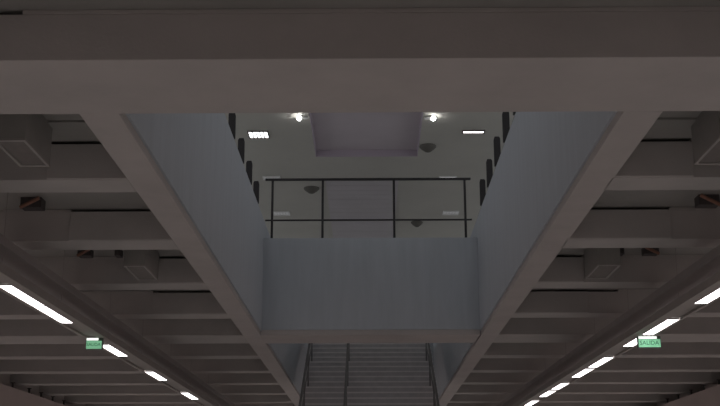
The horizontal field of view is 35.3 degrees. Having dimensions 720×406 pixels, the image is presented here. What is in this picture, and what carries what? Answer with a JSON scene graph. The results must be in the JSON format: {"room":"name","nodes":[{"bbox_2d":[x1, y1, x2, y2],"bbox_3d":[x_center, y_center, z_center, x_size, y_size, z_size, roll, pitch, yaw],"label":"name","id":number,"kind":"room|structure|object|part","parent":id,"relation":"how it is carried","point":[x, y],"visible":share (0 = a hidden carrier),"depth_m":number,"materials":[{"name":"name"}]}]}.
{"room":"metro station","nodes":[
{"label":"metro station","id":0,"kind":"room"},
{"bbox_2d":[0,383,65,405],"bbox_3d":[-8.795,5.200,19.397,0.280,5.700,50.000,0,-15,0],"label":"wall","id":1,"kind":"structure","parent":0,"point":[9,396],"depth_m":28.49,"materials":[{"name":"paint"}]},
{"bbox_2d":[0,374,85,405],"bbox_3d":[-9.055,5.129,19.419,0.200,6.650,50.000,0,-15,0],"label":"wall","id":2,"kind":"structure","parent":0,"point":[4,378],"depth_m":30.73,"materials":[{"name":"concrete"}]},
{"bbox_2d":[125,113,307,393],"bbox_3d":[-1.919,1.774,22.618,0.265,2.097,27.440,0,-15,0],"label":"wall","id":3,"kind":"structure","parent":0,"point":[198,156],"depth_m":14.97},
{"bbox_2d":[228,113,258,203],"bbox_3d":[-1.875,-0.698,18.313,0.105,0.430,5.840,0,-15,0],"label":"balustrade","id":4,"kind":"object","parent":3,"relation":"on","point":[232,116],"visible":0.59,"depth_m":17.89,"materials":[{"name":"metal"}]},
{"bbox_3d":[-1.890,-1.143,16.703,0.105,0.410,0.060,0,-15,0],"label":"post","id":5,"kind":"part","parent":4,"relation":"part of","materials":[{"name":"metal"}]},
{"bbox_3d":[-1.879,-0.825,17.881,0.105,0.410,0.060,0,-15,0],"label":"post","id":6,"kind":"part","parent":4,"relation":"part of","materials":[{"name":"metal"}]},
{"bbox_3d":[-1.868,-0.509,19.049,0.105,0.410,0.060,0,-15,0],"label":"post","id":7,"kind":"part","parent":4,"relation":"part of","materials":[{"name":"metal"}]},
{"bbox_3d":[-1.857,-0.191,20.227,0.105,0.410,0.060,0,-15,0],"label":"post","id":8,"kind":"part","parent":4,"relation":"part of","materials":[{"name":"metal"}]},
{"bbox_2d":[0,0,719,292],"bbox_3d":[0.179,1.723,20.250,18.280,0.370,50.000,0,-15,0],"label":"ceiling","id":9,"kind":"structure","parent":0,"point":[66,128],"depth_m":10.62,"materials":[{"name":"concrete"}]},
{"bbox_2d":[0,114,51,166],"bbox_3d":[-3.016,-0.625,10.152,0.280,0.390,0.780,0,-15,0],"label":"box","id":10,"kind":"object","parent":9,"relation":"attached to","point":[26,139],"visible":0.88,"depth_m":10.00,"materials":[{"name":"paint"}]},
{"bbox_2d":[0,138,49,166],"bbox_3d":[-3.016,-0.447,10.104,0.280,0.020,0.780,0,-15,0],"label":"grille","id":11,"kind":"object","parent":10,"relation":"attached to","point":[24,152],"depth_m":10.10,"materials":[{"name":"metal"}]},
{"bbox_2d":[19,196,45,210],"bbox_3d":[-3.770,0.020,12.999,0.240,0.150,0.242,0,-15,0],"label":"outlet","id":12,"kind":"object","parent":9,"relation":"attached to","point":[38,203],"visible":1,"depth_m":12.95,"materials":[{"name":"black metal"}]},
{"bbox_2d":[0,144,136,192],"bbox_3d":[-5.642,-0.344,11.176,6.810,0.390,0.475,0,-15,0],"label":"cross beam","id":13,"kind":"structure","parent":9,"relation":"attached to","point":[73,167],"depth_m":10.93,"materials":[{"name":"concrete"}]},
{"bbox_2d":[76,250,93,257],"bbox_3d":[-3.785,0.701,15.560,0.183,0.129,0.242,0,-15,0],"label":"outlet","id":14,"kind":"object","parent":9,"relation":"attached to","point":[81,253],"visible":0.77,"depth_m":15.51,"materials":[{"name":"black metal"}]},
{"bbox_2d":[0,210,178,249],"bbox_3d":[-5.618,0.331,13.679,6.810,0.390,0.500,0,-15,0],"label":"cross beam","id":15,"kind":"structure","parent":9,"relation":"attached to","point":[47,229],"depth_m":13.44,"materials":[{"name":"concrete"}]},
{"bbox_2d":[0,291,230,318],"bbox_3d":[-5.569,1.697,18.738,6.810,0.390,0.480,0,-15,0],"label":"cross beam","id":16,"kind":"structure","parent":9,"relation":"attached to","point":[124,304],"depth_m":18.51,"materials":[{"name":"concrete"}]},
{"bbox_2d":[0,193,236,405],"bbox_3d":[-3.875,1.875,18.719,0.400,0.750,47.001,0,-15,1],"label":"cable tray","id":17,"kind":"object","parent":9,"relation":"hanging from","point":[15,258],"visible":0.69,"depth_m":16.03,"materials":[{"name":"metal"}]},
{"bbox_2d":[0,255,219,405],"bbox_3d":[-3.834,2.382,18.582,0.344,0.300,47.001,0,-15,1],"label":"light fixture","id":18,"kind":"object","parent":17,"relation":"hanging from","point":[83,327],"depth_m":15.63,"materials":[{"name":"metal"}]},
{"bbox_3d":[-3.952,1.080,13.238,0.144,0.028,1.330,0,-15,1],"label":"light strip","id":19,"kind":"part","parent":18,"relation":"part of","materials":[{"name":"white plastic"}]},
{"bbox_3d":[-3.932,1.428,14.527,0.144,0.028,1.300,0,-15,1],"label":"light strip","id":20,"kind":"part","parent":18,"relation":"part of","materials":[{"name":"white plastic"}]},
{"bbox_2d":[86,338,103,349],"bbox_3d":[-3.862,2.049,16.457,0.240,0.165,0.089,0,-15,0],"label":"exit sign","id":21,"kind":"object","parent":18,"relation":"hanging from","point":[91,343],"visible":1,"depth_m":16.42,"materials":[{"name":"green plastic"}]},
{"bbox_3d":[-3.862,2.058,16.414,0.224,0.116,0.006,0,-15,0],"label":"panel","id":22,"kind":"part","parent":21,"relation":"part of","materials":[{"name":"green plastic"}]},
{"bbox_3d":[-3.880,2.318,17.823,0.144,0.028,1.350,0,-15,1],"label":"light strip","id":23,"kind":"part","parent":18,"relation":"part of","materials":[{"name":"white plastic"}]},
{"bbox_3d":[-3.826,3.245,21.255,0.144,0.028,1.420,0,-15,1],"label":"light strip","id":24,"kind":"part","parent":18,"relation":"part of","materials":[{"name":"white plastic"}]},
{"bbox_2d":[146,372,165,379],"bbox_3d":[-3.826,3.249,21.254,0.144,0.016,1.396,0,-15,1],"label":"diffuser","id":25,"kind":"object","parent":18,"relation":"attached to","point":[153,374],"depth_m":21.21,"materials":[{"name":"white plastic"}]},
{"bbox_3d":[-3.766,4.266,25.039,0.144,0.028,1.500,0,-15,1],"label":"light strip","id":26,"kind":"part","parent":18,"relation":"part of","materials":[{"name":"white plastic"}]},
{"bbox_2d":[114,250,122,257],"bbox_3d":[-3.325,0.693,15.590,0.080,0.100,0.180,0,-15,0],"label":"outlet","id":27,"kind":"object","parent":9,"relation":"attached to","point":[118,253],"visible":0.76,"depth_m":15.51,"materials":[{"name":"black plastic"}]},
{"bbox_2d":[34,257,208,289],"bbox_3d":[-5.593,1.015,16.213,6.810,0.390,0.490,0,-15,0],"label":"cross beam","id":28,"kind":"structure","parent":9,"relation":"attached to","point":[95,273],"depth_m":15.99,"materials":[{"name":"concrete"}]},
{"bbox_2d":[0,319,247,343],"bbox_3d":[-5.545,2.388,21.296,6.810,0.390,1.060,0,-15,0],"label":"cross beam","id":29,"kind":"structure","parent":9,"relation":"attached to","point":[12,331],"depth_m":20.78,"materials":[{"name":"concrete"}]},
{"bbox_2d":[0,343,259,359],"bbox_3d":[-5.521,3.067,23.811,6.810,0.390,0.470,0,-15,0],"label":"cross beam","id":30,"kind":"structure","parent":9,"relation":"attached to","point":[7,351],"depth_m":23.57,"materials":[{"name":"concrete"}]},
{"bbox_2d":[0,359,269,373],"bbox_3d":[-5.496,3.755,26.359,6.810,0.390,0.450,0,-15,0],"label":"cross beam","id":31,"kind":"structure","parent":9,"relation":"attached to","point":[29,366],"depth_m":26.13,"materials":[{"name":"concrete"}]},
{"bbox_2d":[123,250,158,279],"bbox_3d":[-2.947,0.758,15.278,0.280,0.390,0.960,0,-15,0],"label":"box","id":32,"kind":"object","parent":9,"relation":"attached to","point":[142,264],"visible":0.85,"depth_m":15.02,"materials":[{"name":"paint"}]},
{"bbox_2d":[123,264,157,279],"bbox_3d":[-2.947,0.937,15.230,0.280,0.020,0.960,0,-15,0],"label":"grille","id":33,"kind":"object","parent":32,"relation":"attached to","point":[139,271],"depth_m":15.18,"materials":[{"name":"metal"}]},
{"bbox_2d":[10,373,278,385],"bbox_3d":[-5.472,4.437,28.889,6.810,0.390,0.450,0,-15,0],"label":"cross beam","id":34,"kind":"structure","parent":9,"relation":"attached to","point":[214,378],"depth_m":28.66,"materials":[{"name":"concrete"}]},
{"bbox_2d":[39,385,286,394],"bbox_3d":[-5.448,5.120,31.418,6.810,0.390,0.450,0,-15,0],"label":"cross beam","id":35,"kind":"structure","parent":9,"relation":"attached to","point":[68,389],"depth_m":31.18,"materials":[{"name":"concrete"}]},
{"bbox_2d":[64,395,292,403],"bbox_3d":[-5.424,5.803,33.947,6.810,0.390,0.450,0,-15,0],"label":"cross beam","id":36,"kind":"structure","parent":9,"relation":"attached to","point":[70,399],"depth_m":33.72,"materials":[{"name":"concrete"}]},
{"bbox_2d":[80,114,299,405],"bbox_3d":[-1.928,3.846,26.720,0.320,0.390,36.440,0,-15,0],"label":"beam","id":37,"kind":"structure","parent":9,"relation":"attached to","point":[117,135],"depth_m":12.38,"materials":[{"name":"concrete"}]},
{"bbox_2d":[86,403,294,405],"bbox_3d":[-5.399,6.486,36.477,6.810,0.390,0.450,0,-15,0],"label":"cross beam","id":38,"kind":"structure","parent":9,"relation":"attached to","point":[192,404],"depth_m":36.24,"materials":[{"name":"concrete"}]},
{"bbox_2d":[0,6,719,113],"bbox_3d":[0.069,-1.058,8.569,18.280,0.390,1.125,0,-15,0],"label":"cross beam","id":39,"kind":"structure","parent":9,"relation":"attached to","point":[520,59],"depth_m":8.07,"materials":[{"name":"concrete"}]},
{"bbox_2d":[439,111,662,405],"bbox_3d":[2.435,3.828,26.683,0.315,0.390,36.440,0,-15,0],"label":"beam","id":40,"kind":"structure","parent":9,"relation":"attached to","point":[626,130],"depth_m":12.34,"materials":[{"name":"concrete"}]},
{"bbox_2d":[446,402,656,405],"bbox_3d":[6.070,6.440,36.379,6.810,0.390,0.450,0,-15,0],"label":"cross beam","id":41,"kind":"structure","parent":9,"relation":"attached to","point":[593,403],"depth_m":36.14,"materials":[{"name":"concrete"}]},
{"bbox_2d":[449,394,677,402],"bbox_3d":[6.046,5.757,33.850,6.810,0.390,0.450,0,-15,0],"label":"cross beam","id":42,"kind":"structure","parent":9,"relation":"attached to","point":[457,398],"depth_m":33.61,"materials":[{"name":"concrete"}]},
{"bbox_2d":[455,384,702,393],"bbox_3d":[6.022,5.074,31.321,6.810,0.390,0.450,0,-15,0],"label":"cross beam","id":43,"kind":"structure","parent":9,"relation":"attached to","point":[464,388],"depth_m":31.09,"materials":[{"name":"concrete"}]},
{"bbox_2d":[462,372,719,383],"bbox_3d":[5.997,4.392,28.791,6.810,0.390,0.450,0,-15,0],"label":"cross beam","id":44,"kind":"structure","parent":9,"relation":"attached to","point":[517,377],"depth_m":28.56,"materials":[{"name":"concrete"}]},
{"bbox_2d":[470,358,719,372],"bbox_3d":[5.973,3.709,26.262,6.810,0.390,0.450,0,-15,0],"label":"cross beam","id":45,"kind":"structure","parent":9,"relation":"attached to","point":[485,365],"depth_m":26.04,"materials":[{"name":"concrete"}]},
{"bbox_2d":[481,342,719,357],"bbox_3d":[5.949,3.021,23.713,6.810,0.390,0.470,0,-15,0],"label":"cross beam","id":46,"kind":"structure","parent":9,"relation":"attached to","point":[668,349],"depth_m":23.49,"materials":[{"name":"concrete"}]},
{"bbox_2d":[584,248,620,278],"bbox_3d":[3.263,0.741,15.255,0.300,0.390,0.900,0,-15,0],"label":"box","id":47,"kind":"object","parent":9,"relation":"attached to","point":[600,263],"visible":0.85,"depth_m":14.97,"materials":[{"name":"paint"}]},
{"bbox_2d":[585,264,620,278],"bbox_3d":[3.263,0.920,15.206,0.300,0.020,0.900,0,-15,0],"label":"grille","id":48,"kind":"object","parent":47,"relation":"attached to","point":[597,271],"depth_m":15.22,"materials":[{"name":"metal"}]},
{"bbox_2d":[493,317,719,342],"bbox_3d":[5.925,2.342,21.198,6.810,0.390,1.060,0,-15,0],"label":"cross beam","id":49,"kind":"structure","parent":9,"relation":"attached to","point":[689,329],"depth_m":20.71,"materials":[{"name":"concrete"}]},
{"bbox_2d":[496,245,719,405],"bbox_3d":[4.124,1.852,18.684,0.400,0.750,47.000,0,-15,0],"label":"cable tray","id":50,"kind":"object","parent":9,"relation":"hanging from","point":[708,265],"visible":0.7,"depth_m":16.75,"materials":[{"name":"metal"}]},
{"bbox_2d":[512,271,719,405],"bbox_3d":[4.070,2.359,18.547,0.353,0.300,47.000,0,-15,0],"label":"channel","id":51,"kind":"object","parent":50,"relation":"hanging from","point":[684,306],"depth_m":16.22,"materials":[{"name":"metal"}]},
{"bbox_3d":[4.074,4.755,26.899,0.144,0.028,1.310,0,-15,0],"label":"light strip","id":52,"kind":"part","parent":51,"relation":"part of","materials":[{"name":"white plastic"}]},
{"bbox_3d":[4.088,4.150,24.659,0.144,0.028,1.310,0,-15,0],"label":"light strip","id":53,"kind":"part","parent":51,"relation":"part of","materials":[{"name":"white plastic"}]},
{"bbox_2d":[553,384,566,388],"bbox_3d":[4.097,3.754,23.176,0.144,0.016,1.156,0,-15,0],"label":"diffuser","id":54,"kind":"object","parent":51,"relation":"attached to","point":[561,385],"depth_m":23.16,"materials":[{"name":"white plastic"}]},
{"bbox_3d":[4.097,3.750,23.177,0.144,0.028,1.180,0,-15,0],"label":"light strip","id":55,"kind":"part","parent":51,"relation":"part of","materials":[{"name":"white plastic"}]},
{"bbox_3d":[4.110,3.134,20.893,0.144,0.028,1.350,0,-15,0],"label":"light strip","id":56,"kind":"part","parent":51,"relation":"part of","materials":[{"name":"white plastic"}]},
{"bbox_3d":[4.119,2.722,19.368,0.144,0.028,1.350,0,-15,0],"label":"light strip","id":57,"kind":"part","parent":51,"relation":"part of","materials":[{"name":"white plastic"}]},
{"bbox_2d":[625,338,636,345],"bbox_3d":[4.134,2.075,16.958,0.144,0.016,0.976,0,-15,0],"label":"diffuser","id":58,"kind":"object","parent":51,"relation":"attached to","point":[634,342],"depth_m":17.12,"materials":[{"name":"white plastic"}]},
{"bbox_3d":[4.134,2.071,16.959,0.144,0.028,1.000,0,-15,0],"label":"light strip","id":59,"kind":"part","parent":51,"relation":"part of","materials":[{"name":"white plastic"}]},
{"bbox_2d":[637,336,660,347],"bbox_3d":[4.188,2.017,16.388,0.330,0.165,0.089,0,-15,0],"label":"exit sign","id":60,"kind":"object","parent":51,"relation":"hanging from","point":[642,341],"visible":1,"depth_m":16.35,"materials":[{"name":"green plastic"}]},
{"bbox_3d":[4.187,2.026,16.346,0.314,0.116,0.006,0,-15,0],"label":"panel","id":61,"kind":"part","parent":60,"relation":"part of","materials":[{"name":"green plastic"}]},
{"bbox_3d":[4.142,1.705,15.602,0.144,0.028,1.370,0,-15,0],"label":"light strip","id":62,"kind":"part","parent":51,"relation":"part of","materials":[{"name":"white plastic"}]},
{"bbox_3d":[4.157,1.035,13.121,0.144,0.028,1.390,0,-15,0],"label":"light strip","id":63,"kind":"part","parent":51,"relation":"part of","materials":[{"name":"white plastic"}]},
{"bbox_2d":[511,289,719,317],"bbox_3d":[5.900,1.651,18.640,6.810,0.390,0.480,0,-15,0],"label":"cross beam","id":64,"kind":"structure","parent":9,"relation":"attached to","point":[557,304],"depth_m":18.44,"materials":[{"name":"concrete"}]},
{"bbox_2d":[533,255,703,287],"bbox_3d":[5.876,0.970,16.116,6.810,0.390,0.490,0,-15,0],"label":"cross beam","id":65,"kind":"structure","parent":9,"relation":"attached to","point":[635,271],"depth_m":15.92,"materials":[{"name":"concrete"}]},
{"bbox_2d":[562,207,719,247],"bbox_3d":[5.852,0.285,13.582,6.810,0.390,0.500,0,-15,0],"label":"cross beam","id":66,"kind":"structure","parent":9,"relation":"attached to","point":[672,227],"depth_m":13.38,"materials":[{"name":"concrete"}]},
{"bbox_2d":[641,248,659,255],"bbox_3d":[3.984,0.670,15.494,0.200,0.130,0.242,0,-15,0],"label":"outlet","id":67,"kind":"object","parent":9,"relation":"attached to","point":[645,251],"visible":0.75,"depth_m":15.44,"materials":[{"name":"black metal"}]},
{"bbox_2d":[605,139,719,189],"bbox_3d":[5.828,-0.390,11.079,6.810,0.390,0.475,0,-15,0],"label":"cross beam","id":68,"kind":"structure","parent":9,"relation":"attached to","point":[668,165],"depth_m":10.88,"materials":[{"name":"concrete"}]},
{"bbox_2d":[691,111,719,164],"bbox_3d":[3.224,-0.646,10.114,0.280,0.390,0.810,0,-15,0],"label":"box","id":69,"kind":"object","parent":9,"relation":"attached to","point":[705,131],"visible":0.82,"depth_m":10.15,"materials":[{"name":"paint"}]},
{"bbox_2d":[694,135,719,164],"bbox_3d":[3.224,-0.468,10.066,0.280,0.020,0.810,0,-15,0],"label":"grille","id":70,"kind":"object","parent":69,"relation":"attached to","point":[710,154],"depth_m":10.21,"materials":[{"name":"metal"}]},
{"bbox_2d":[694,193,719,207],"bbox_3d":[3.980,-0.011,12.933,0.240,0.150,0.242,0,-15,0],"label":"outlet","id":71,"kind":"object","parent":9,"relation":"attached to","point":[702,200],"visible":1,"depth_m":12.88,"materials":[{"name":"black metal"}]},
{"bbox_2d":[225,112,514,237],"bbox_3d":[0.209,-1.517,25.268,13.000,0.300,40.000,0,-15,0],"label":"ceiling","id":72,"kind":"structure","parent":0,"point":[289,152],"depth_m":27.31,"materials":[{"name":"grey paint"}]},
{"bbox_2d":[247,131,269,138],"bbox_3d":[-2.216,-1.491,24.714,0.450,0.030,0.470,0,-15,0],"label":"recessed light","id":73,"kind":"object","parent":72,"relation":"in","point":[252,134],"visible":1,"depth_m":24.72,"materials":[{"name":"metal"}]},
{"bbox_2d":[249,132,267,136],"bbox_3d":[-2.216,-1.503,24.718,0.400,0.006,0.420,0,-15,0],"label":"diffuser","id":74,"kind":"object","parent":73,"relation":"attached to","point":[251,134],"depth_m":24.72,"materials":[{"name":"white plastic"}]},
{"bbox_2d":[262,176,279,179],"bbox_3d":[-2.185,-0.618,27.948,0.430,0.030,0.270,0,-15,0],"label":"recessed light","id":75,"kind":"object","parent":72,"relation":"in","point":[264,177],"visible":0.6,"depth_m":27.85,"materials":[{"name":"white metal"}]},
{"bbox_2d":[273,211,289,215],"bbox_3d":[-2.173,0.294,31.328,0.450,0.030,0.390,0,-15,0],"label":"recessed light","id":76,"kind":"object","parent":72,"relation":"in","point":[276,213],"visible":0.98,"depth_m":31.35,"materials":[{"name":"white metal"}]},
{"bbox_2d":[297,115,307,120],"bbox_3d":[-1.197,-1.769,23.537,0.240,0.110,0.100,0,-15,0],"label":"spotlight","id":77,"kind":"object","parent":72,"relation":"in","point":[299,117],"visible":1,"depth_m":23.51,"materials":[{"name":"white metal"}]},
{"bbox_2d":[304,186,318,193],"bbox_3d":[-1.236,-0.308,28.861,0.400,0.155,0.400,0,-15,0],"label":"ceiling speaker","id":78,"kind":"object","parent":72,"relation":"attached to","point":[310,189],"visible":1,"depth_m":28.75},
{"bbox_2d":[325,181,397,237],"bbox_3d":[0.080,0.361,31.588,1.820,0.030,7.180,0,-15,0],"label":"ceiling slats","id":79,"kind":"structure","parent":72,"relation":"attached to","point":[346,199],"depth_m":30.64,"materials":[{"name":"grey metal"}]},
{"bbox_2d":[309,112,422,156],"bbox_3d":[0.093,-2.865,20.003,2.370,0.160,13.130,0,-15,0],"label":"trim","id":80,"kind":"structure","parent":72,"relation":"attached to","point":[319,153],"depth_m":26.32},
{"bbox_2d":[311,112,421,149],"bbox_3d":[0.093,-2.991,20.037,2.370,0.100,13.130,0,-15,0],"label":"ceiling","id":81,"kind":"structure","parent":72,"relation":"attached to","point":[370,130],"depth_m":24.99,"materials":[{"name":"grey paint"}]},
{"bbox_2d":[411,221,422,226],"bbox_3d":[1.627,0.619,32.312,0.340,0.155,0.340,0,-15,0],"label":"ceiling speaker","id":82,"kind":"object","parent":72,"relation":"attached to","point":[414,223],"visible":0.98,"depth_m":32.23},
{"bbox_2d":[419,143,435,152],"bbox_3d":[1.532,-1.214,25.526,0.380,0.155,0.380,0,-15,0],"label":"ceiling speaker","id":83,"kind":"object","parent":72,"relation":"attached to","point":[428,147],"visible":1,"depth_m":25.43},
{"bbox_2d":[424,115,435,120],"bbox_3d":[1.458,-1.767,23.562,0.240,0.110,0.100,0,-15,0],"label":"spotlight","id":84,"kind":"object","parent":72,"relation":"in","point":[433,117],"visible":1,"depth_m":23.53,"materials":[{"name":"white metal"}]},
{"bbox_2d":[439,176,456,177],"bbox_3d":[2.165,-0.622,27.960,0.430,0.030,0.210,0,-15,0],"label":"recessed light","id":85,"kind":"object","parent":72,"relation":"in","point":[439,176],"visible":0.56,"depth_m":27.87,"materials":[{"name":"white metal"}]},
{"bbox_2d":[442,211,458,214],"bbox_3d":[2.507,0.276,31.288,0.450,0.030,0.390,0,-15,0],"label":"recessed light","id":86,"kind":"object","parent":72,"relation":"in","point":[443,212],"visible":1,"depth_m":31.28,"materials":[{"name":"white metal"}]},
{"bbox_2d":[462,130,484,133],"bbox_3d":[2.463,-1.541,24.559,0.490,0.030,0.190,0,-15,0],"label":"recessed light","id":87,"kind":"object","parent":72,"relation":"in","point":[463,131],"visible":1,"depth_m":24.48,"materials":[{"name":"white plastic"}]},
{"bbox_2d":[262,237,479,329],"bbox_3d":[0.200,1.624,21.447,3.993,1.725,1.060,0,-15,0],"label":"wall","id":88,"kind":"structure","parent":0,"point":[309,283],"depth_m":20.93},
{"bbox_2d":[265,178,471,237],"bbox_3d":[0.155,0.105,21.412,3.915,1.190,0.100,0,-15,0],"label":"guard railing","id":89,"kind":"object","parent":88,"relation":"on","point":[322,219],"visible":1,"depth_m":21.44,"materials":[{"name":"metal"}]},
{"bbox_3d":[-1.663,0.131,21.422,0.044,1.150,0.040,0,-15,0],"label":"post","id":90,"kind":"part","parent":89,"relation":"part of","materials":[{"name":"metal"}]},
{"bbox_3d":[-0.708,0.127,21.414,0.044,1.150,0.040,0,-15,0],"label":"post","id":91,"kind":"part","parent":89,"relation":"part of","materials":[{"name":"metal"}]},
{"bbox_3d":[0.151,-0.451,21.562,3.910,0.040,0.060,0,-15,0],"label":"rail","id":92,"kind":"part","parent":89,"relation":"part of","materials":[{"name":"metal"}]},
{"bbox_3d":[0.160,0.322,21.354,3.905,0.030,0.030,0,-15,0],"label":"rail","id":93,"kind":"part","parent":89,"relation":"part of","materials":[{"name":"metal"}]},
{"bbox_3d":[0.645,0.122,21.403,0.044,1.150,0.040,0,-15,0],"label":"post","id":94,"kind":"part","parent":89,"relation":"part of","materials":[{"name":"metal"}]},
{"bbox_3d":[1.990,0.117,21.392,0.044,1.150,0.040,0,-15,0],"label":"post","id":95,"kind":"part","parent":89,"relation":"part of","materials":[{"name":"metal"}]},
{"bbox_2d":[260,329,479,342],"bbox_3d":[0.190,2.264,21.279,4.020,0.600,1.050,0,-15,0],"label":"beam","id":96,"kind":"structure","parent":88,"relation":"attached to","point":[437,335],"depth_m":20.85,"materials":[{"name":"concrete"}]},
{"bbox_2d":[430,343,433,365],"bbox_3d":[0.339,5.047,36.028,3.995,1.435,0.200,0,-15,0],"label":"wall","id":97,"kind":"structure","parent":0,"point":[431,344],"depth_m":35.99,"materials":[{"name":"grey paint"}]},
{"bbox_2d":[433,111,616,397],"bbox_3d":[2.329,1.757,22.582,0.240,2.097,27.440,0,-15,0],"label":"wall","id":98,"kind":"structure","parent":0,"point":[542,155],"depth_m":14.97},
{"bbox_2d":[479,112,515,211],"bbox_3d":[2.195,-0.747,18.308,0.105,0.510,5.800,0,-15,0],"label":"balustrade","id":99,"kind":"object","parent":98,"relation":"on","point":[505,115],"visible":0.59,"depth_m":18.08,"materials":[{"name":"metal"}]},
{"bbox_3d":[2.215,-0.189,20.415,0.105,0.490,0.060,0,-15,0],"label":"post","id":100,"kind":"part","parent":99,"relation":"part of","materials":[{"name":"metal"}]},
{"bbox_3d":[2.204,-0.507,19.237,0.105,0.490,0.060,0,-15,0],"label":"post","id":101,"kind":"part","parent":99,"relation":"part of","materials":[{"name":"metal"}]},
{"bbox_3d":[2.193,-0.822,18.069,0.105,0.490,0.060,0,-15,0],"label":"post","id":102,"kind":"part","parent":99,"relation":"part of","materials":[{"name":"metal"}]},
{"bbox_3d":[2.182,-1.140,16.892,0.105,0.490,0.060,0,-15,0],"label":"post","id":103,"kind":"part","parent":99,"relation":"part of","materials":[{"name":"metal"}]},
{"bbox_2d":[656,384,717,405],"bbox_3d":[9.424,5.055,19.262,0.200,6.650,50.000,0,-15,0],"label":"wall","id":104,"kind":"structure","parent":0,"point":[707,386],"depth_m":32.85,"materials":[{"name":"concrete"}]},
{"bbox_2d":[660,384,719,405],"bbox_3d":[8.994,5.129,19.246,0.620,5.700,50.000,0,-15,0],"label":"wall","id":105,"kind":"structure","parent":0,"point":[710,396],"depth_m":28.99,"materials":[{"name":"paint"}]},
{"bbox_3d":[0.188,6.902,18.852,9.400,0.300,50.000,0,-15,0],"label":"floor","id":106,"kind":"structure","parent":0,"visible":0},
{"bbox_2d":[299,343,439,405],"bbox_3d":[0.224,5.171,27.479,3.380,7.540,16.205,0,-15,0],"label":"staircase","id":107,"kind":"structure","parent":106,"relation":"on","point":[335,374],"depth_m":28.87,"materials":[{"name":"concrete"}]},
{"bbox_3d":[-1.321,4.235,26.200,0.060,6.396,12.597,0,-15,0],"label":"handrail","id":108,"kind":"part","parent":107,"relation":"part of","materials":[{"name":"metal"}]},
{"bbox_3d":[-1.320,4.622,26.096,0.032,6.371,12.584,0,-15,0],"label":"rail","id":109,"kind":"part","parent":107,"relation":"part of","materials":[{"name":"metal"}]},
{"bbox_3d":[-1.302,4.208,28.450,0.044,0.919,0.044,0,-15,0],"label":"post","id":110,"kind":"part","parent":107,"relation":"part of","materials":[{"name":"metal"}]},
{"bbox_3d":[-0.331,4.231,26.192,0.060,6.396,12.597,0,-15,0],"label":"handrail","id":111,"kind":"part","parent":107,"relation":"part of","materials":[{"name":"metal"}]},
{"bbox_3d":[1.758,4.196,28.424,0.044,0.919,0.044,0,-15,0],"label":"post","id":112,"kind":"part","parent":107,"relation":"part of","materials":[{"name":"metal"}]},
{"bbox_3d":[1.740,4.609,26.070,0.032,6.371,12.584,0,-15,0],"label":"rail","id":113,"kind":"part","parent":107,"relation":"part of","materials":[{"name":"metal"}]},
{"bbox_3d":[1.739,4.223,26.174,0.060,6.396,12.597,0,-15,0],"label":"handrail","id":114,"kind":"part","parent":107,"relation":"part of","materials":[{"name":"metal"}]},
{"bbox_3d":[1.744,4.569,26.614,0.044,0.919,0.044,0,-15,0],"label":"post","id":115,"kind":"part","parent":107,"relation":"part of","materials":[{"name":"metal"}]}
]}

